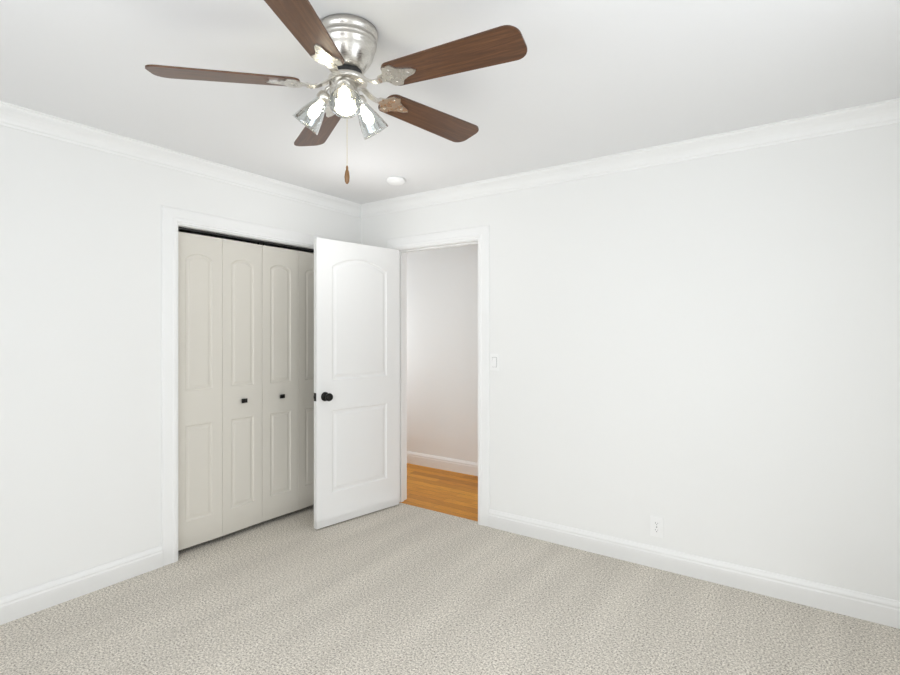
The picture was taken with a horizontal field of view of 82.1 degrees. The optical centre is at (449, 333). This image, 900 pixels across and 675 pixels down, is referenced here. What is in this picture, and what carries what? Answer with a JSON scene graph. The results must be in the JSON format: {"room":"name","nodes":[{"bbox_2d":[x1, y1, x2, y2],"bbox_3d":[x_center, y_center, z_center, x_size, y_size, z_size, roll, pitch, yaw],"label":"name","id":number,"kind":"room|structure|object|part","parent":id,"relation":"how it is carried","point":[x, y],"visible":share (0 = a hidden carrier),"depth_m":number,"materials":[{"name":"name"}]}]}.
{"room":"empty bedroom","nodes":[
{"label":"empty bedroom","id":0,"kind":"room"},
{"bbox_2d":[0,125,360,597],"bbox_3d":[-1.872,0.147,2.833,0.120,2.410,4.000,0,0,35],"label":"wall","id":1,"kind":"structure","parent":0,"point":[80,358],"depth_m":2.68,"materials":[{"name":"white paint"}]},
{"bbox_2d":[0,545,162,624],"bbox_3d":[-2.273,1.292,2.141,0.015,0.121,2.104,0,0,35],"label":"baseboard","id":2,"kind":"structure","parent":1,"relation":"attached to","point":[17,605],"depth_m":2.65,"materials":[{"name":"white paint"}]},
{"bbox_2d":[0,101,359,217],"bbox_3d":[-1.791,-1.014,2.777,0.078,0.088,3.760,0,0,35],"label":"crown molding","id":3,"kind":"structure","parent":1,"relation":"attached to","point":[13,116],"depth_m":2.94,"materials":[{"name":"white paint"}]},
{"bbox_2d":[178,224,313,248],"bbox_3d":[-1.323,0.342,3.621,0.122,2.020,1.260,0,0,35],"label":"door frame","id":4,"kind":"structure","parent":1,"relation":"attached to","point":[214,231],"depth_m":3.45,"materials":[{"name":"white paint"}]},
{"bbox_2d":[178,232,313,550],"bbox_3d":[-1.313,0.341,3.614,0.060,1.953,1.212,0,0,35],"label":"bifold door","id":5,"kind":"structure","parent":1,"relation":"in","point":[245,385],"depth_m":3.48,"materials":[{"name":"white wood"}]},
{"bbox_2d":[178,227,313,252],"bbox_3d":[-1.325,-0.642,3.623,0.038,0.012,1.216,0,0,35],"label":"door track","id":6,"kind":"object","parent":1,"relation":"attached to","point":[236,237],"depth_m":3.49,"materials":[{"name":"black metal"}]},
{"bbox_2d":[161,205,339,565],"bbox_3d":[-1.266,0.303,3.582,0.018,2.097,1.414,0,0,35],"label":"trim","id":7,"kind":"structure","parent":1,"relation":"attached to","point":[172,218],"depth_m":3.04,"materials":[{"name":"white paint"}]},
{"bbox_2d":[400,463,477,520],"bbox_3d":[0.826,1.402,3.976,6.200,0.100,1.140,0,0,35],"label":"floor","id":8,"kind":"structure","parent":0,"point":[445,491],"depth_m":4.42,"materials":[{"name":"brown wood"}]},
{"bbox_2d":[407,244,477,462],"bbox_3d":[1.118,0.147,4.394,6.440,2.410,0.120,0,0,35],"label":"wall","id":9,"kind":"structure","parent":0,"point":[442,352],"depth_m":5.11,"materials":[{"name":"white paint"}]},
{"bbox_2d":[407,451,477,475],"bbox_3d":[1.079,1.292,4.339,6.200,0.121,0.015,0,0,35],"label":"baseboard","id":10,"kind":"structure","parent":9,"relation":"attached to","point":[452,465],"depth_m":5.13,"materials":[{"name":"white paint"}]},
{"bbox_2d":[0,502,899,674],"bbox_3d":[-0.679,1.402,1.947,4.590,0.100,3.910,0,0,35],"label":"floor","id":11,"kind":"structure","parent":0,"point":[402,589],"depth_m":2.46,"materials":[{"name":"beige carpet"}]},
{"bbox_2d":[0,0,899,203],"bbox_3d":[-0.292,-1.108,2.372,6.200,0.100,5.050,0,0,35],"label":"ceiling","id":12,"kind":"structure","parent":0,"point":[580,80],"depth_m":2.14,"materials":[{"name":"white paint"}]},
{"bbox_2d":[145,0,526,183],"bbox_3d":[-0.322,-0.792,1.814,1.226,0.531,1.229,0,0,35],"label":"fan","id":13,"kind":"object","parent":12,"relation":"hanging from","point":[342,47],"visible":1,"depth_m":1.72,"materials":[{"name":"brown wood"}]},
{"bbox_3d":[-0.753,-0.865,1.742,0.482,0.006,0.141,0,12,-10],"label":"blade","id":14,"kind":"part","parent":13,"relation":"part of","materials":[{"name":"brown wood"}]},
{"label":"blade","id":15,"kind":"part","parent":13,"relation":"part of","materials":[{"name":"brown wood"}]},
{"bbox_3d":[-0.482,-0.788,1.838,0.105,0.117,0.105,41,10,11],"label":"lamp shade","id":16,"kind":"part","parent":13,"relation":"part of","materials":[{"name":"clear glass"}]},
{"bbox_3d":[-0.543,-0.865,2.165,0.141,0.006,0.482,-14,6,-27],"label":"blade","id":17,"kind":"part","parent":13,"relation":"part of","materials":[{"name":"brown wood"}]},
{"bbox_2d":[316,89,331,105],"bbox_3d":[-0.443,-0.837,1.827,0.051,0.033,0.051,41,10,11],"label":"socket","id":18,"kind":"object","parent":13,"relation":"attached to","point":[323,97],"depth_m":1.81,"materials":[{"name":"silver metal"}]},
{"bbox_2d":[336,77,351,94],"bbox_3d":[-0.358,-0.837,1.743,0.051,0.033,0.051,0,-40,-15],"label":"socket","id":19,"kind":"object","parent":13,"relation":"attached to","point":[343,79],"depth_m":1.72,"materials":[{"name":"silver metal"}]},
{"bbox_3d":[-0.349,-0.796,1.711,0.038,0.076,0.038,0,-40,-15],"label":"bulb","id":20,"kind":"part","parent":13,"relation":"part of","materials":[{"name":"white glass"}]},
{"bbox_3d":[-0.348,-0.788,1.704,0.105,0.117,0.105,0,-40,-15],"label":"lamp shade","id":21,"kind":"part","parent":13,"relation":"part of","materials":[{"name":"clear glass"}]},
{"bbox_3d":[-0.363,-0.705,1.824,0.004,0.228,0.004,0,0,35],"label":"chain","id":22,"kind":"part","parent":13,"relation":"part of","materials":[{"name":"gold metal"}]},
{"bbox_2d":[352,94,366,108],"bbox_3d":[-0.328,-0.837,1.858,0.051,0.033,0.051,0,40,45],"label":"socket","id":23,"kind":"object","parent":13,"relation":"attached to","point":[364,102],"depth_m":1.85,"materials":[{"name":"silver metal"}]},
{"bbox_3d":[-0.299,-0.788,1.887,0.105,0.117,0.105,0,40,45],"label":"lamp shade","id":24,"kind":"part","parent":13,"relation":"part of","materials":[{"name":"clear glass"}]},
{"bbox_3d":[-0.077,-0.865,2.096,0.482,0.006,0.141,0,-12,-46],"label":"blade","id":25,"kind":"part","parent":13,"relation":"part of","materials":[{"name":"brown wood"}]},
{"bbox_3d":[0.002,-0.865,1.631,0.482,0.006,0.141,0,-12,26],"label":"blade","id":26,"kind":"part","parent":13,"relation":"part of","materials":[{"name":"brown wood"}]},
{"bbox_2d":[387,176,404,184],"bbox_3d":[-0.370,-1.040,3.540,0.126,0.035,0.126,0,0,35],"label":"smoke detector","id":27,"kind":"object","parent":12,"relation":"attached to","point":[394,180],"visible":1,"depth_m":3.50,"materials":[{"name":"white plastic"}]},
{"bbox_2d":[361,123,899,600],"bbox_3d":[0.813,0.147,3.327,3.720,2.410,0.120,0,0,35],"label":"wall","id":28,"kind":"structure","parent":0,"point":[701,357],"depth_m":2.82,"materials":[{"name":"white paint"}]},
{"bbox_2d":[314,237,398,528],"bbox_3d":[-0.669,0.342,3.817,0.177,2.000,0.754,0,0,44],"label":"door leaf","id":29,"kind":"structure","parent":28,"relation":"in","point":[356,375],"depth_m":3.77,"materials":[{"name":"white paint"}]},
{"bbox_3d":[-0.669,0.342,3.817,0.177,1.690,0.754,0,0,44],"label":"door hardware","id":30,"kind":"part","parent":29,"relation":"part of","materials":[{"name":"black metal"}]},
{"bbox_2d":[387,225,489,526],"bbox_3d":[-0.082,0.296,3.941,0.954,2.112,0.139,0,0,35],"label":"door frame","id":31,"kind":"structure","parent":28,"relation":"attached to","point":[481,234],"depth_m":3.66,"materials":[{"name":"white paint"}]},
{"bbox_2d":[490,354,498,370],"bbox_3d":[0.309,0.199,3.599,0.072,0.116,0.010,0,0,35],"label":"light switch","id":32,"kind":"object","parent":28,"relation":"attached to","point":[494,361],"visible":1,"depth_m":3.60,"materials":[{"name":"white plastic"}]},
{"bbox_2d":[360,98,899,217],"bbox_3d":[0.707,-1.014,3.280,3.420,0.088,0.078,0,0,35],"label":"crown molding","id":33,"kind":"structure","parent":28,"relation":"attached to","point":[860,117],"depth_m":2.92,"materials":[{"name":"white paint"}]},
{"bbox_2d":[650,515,663,537],"bbox_3d":[1.193,1.116,2.983,0.072,0.116,0.009,0,0,35],"label":"electrical outlet","id":34,"kind":"object","parent":28,"relation":"attached to","point":[656,526],"visible":1,"depth_m":2.98,"materials":[{"name":"white plastic"}]},
{"bbox_2d":[653,520,659,533],"bbox_3d":[1.192,1.116,2.981,0.034,0.066,0.002,0,0,35],"label":"receptacle","id":35,"kind":"object","parent":34,"relation":"attached to","point":[656,523],"depth_m":2.98,"materials":[{"name":"white plastic"}]},
{"bbox_2d":[489,509,899,628],"bbox_3d":[1.225,1.292,2.957,2.319,0.121,0.015,0,0,35],"label":"baseboard","id":36,"kind":"structure","parent":28,"relation":"attached to","point":[834,599],"depth_m":2.80,"materials":[{"name":"white paint"}]}
]}

